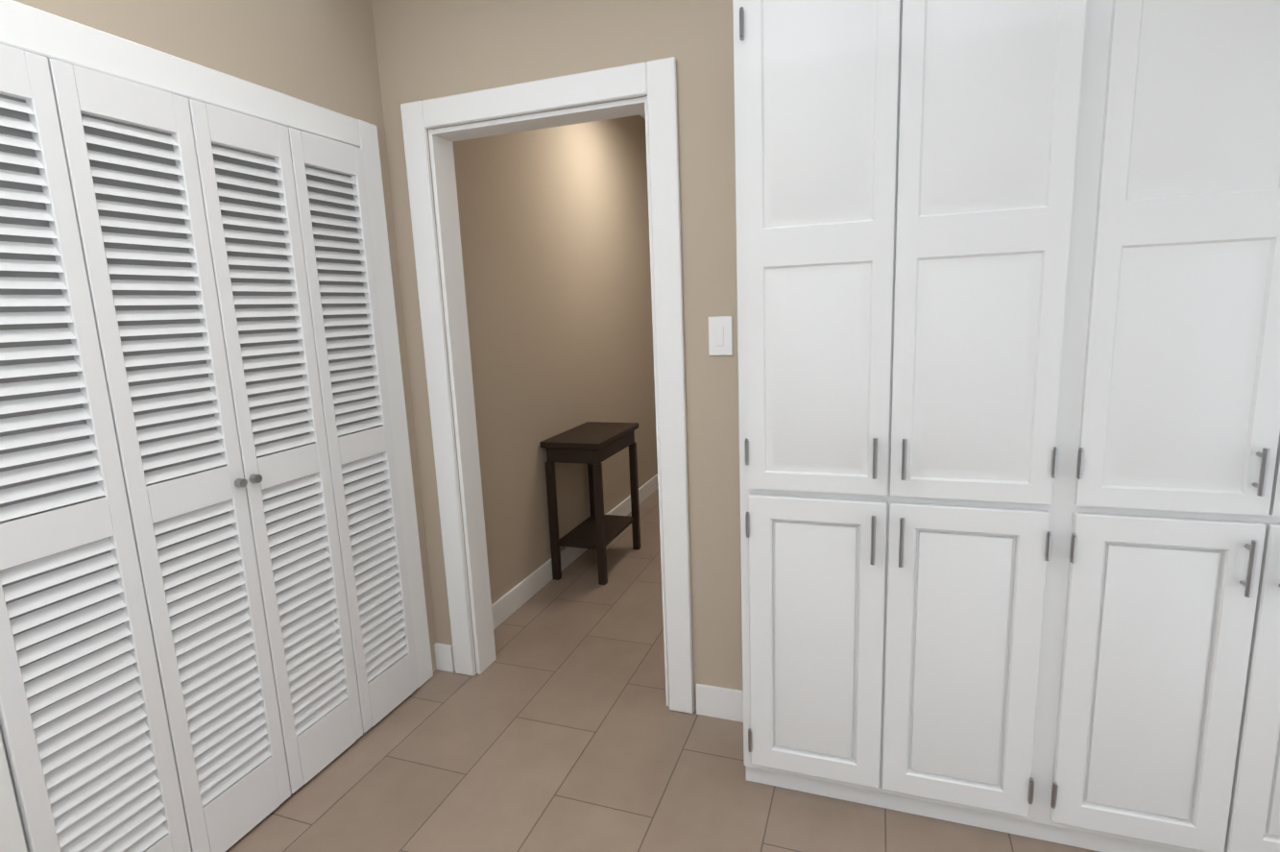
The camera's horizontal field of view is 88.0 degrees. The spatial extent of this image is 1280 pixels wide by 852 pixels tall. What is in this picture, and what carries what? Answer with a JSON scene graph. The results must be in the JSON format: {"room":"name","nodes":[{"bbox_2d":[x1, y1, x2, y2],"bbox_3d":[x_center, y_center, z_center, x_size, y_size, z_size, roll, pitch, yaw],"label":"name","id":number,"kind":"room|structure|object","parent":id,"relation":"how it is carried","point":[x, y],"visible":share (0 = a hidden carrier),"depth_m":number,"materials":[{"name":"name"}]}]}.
{"room":"laundry room","nodes":[
{"label":"laundry room","id":0,"kind":"room"},
{"bbox_2d":[13,0,443,672],"bbox_3d":[-0.591,-0.539,3.340,0.160,2.740,4.840,1,11,20],"label":"wall","id":1,"kind":"structure","parent":0,"point":[327,54],"depth_m":2.06,"materials":[{"name":"beige paint"}]},
{"bbox_2d":[0,43,419,851],"bbox_3d":[-1.081,0.145,1.811,0.048,1.943,1.192,1,11,20],"label":"louvered bifold door","id":2,"kind":"structure","parent":1,"relation":"in","point":[205,629],"depth_m":1.65,"materials":[{"name":"white wood"}]},
{"bbox_2d":[0,0,743,851],"bbox_3d":[-0.464,0.066,1.676,1.300,2.119,1.570,1,11,20],"label":"trim","id":3,"kind":"structure","parent":1,"relation":"attached to","point":[23,27],"depth_m":2.10,"materials":[{"name":"white wood"}]},
{"bbox_2d":[382,0,666,674],"bbox_3d":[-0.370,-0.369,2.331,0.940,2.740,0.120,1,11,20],"label":"wall","id":4,"kind":"structure","parent":0,"point":[553,221],"depth_m":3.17,"materials":[{"name":"beige paint"}]},
{"bbox_2d":[225,487,1099,851],"bbox_3d":[-0.052,1.528,-0.292,6.500,0.100,12.300,1,11,20],"label":"floor","id":5,"kind":"structure","parent":0,"point":[556,726],"depth_m":2.06,"materials":[{"name":"tile"}]},
{"bbox_2d":[539,421,640,584],"bbox_3d":[-0.244,0.400,3.665,0.325,0.749,0.600,1,11,20],"label":"table","id":6,"kind":"object","parent":5,"relation":"on","point":[592,445],"visible":1,"depth_m":3.48,"materials":[{"name":"black wood"}]},
{"bbox_2d":[732,0,1279,851],"bbox_3d":[1.016,-0.022,1.631,1.506,2.189,0.370,1,11,20],"label":"pantry","id":7,"kind":"object","parent":5,"relation":"on","point":[1007,278],"visible":1,"depth_m":1.53,"materials":[{"name":"white wood"}]},
{"bbox_2d":[704,0,742,690],"bbox_3d":[0.861,-0.653,3.653,0.120,2.740,3.250,1,11,20],"label":"wall","id":8,"kind":"structure","parent":0,"point":[721,84],"depth_m":2.04,"materials":[{"name":"beige paint"}]},
{"bbox_2d":[708,315,732,355],"bbox_3d":[0.249,-0.279,2.055,0.075,0.120,0.009,1,11,20],"label":"light switch","id":9,"kind":"object","parent":8,"relation":"attached to","point":[720,335],"visible":1,"depth_m":2.05,"materials":[{"name":"white plastic"}]}
]}

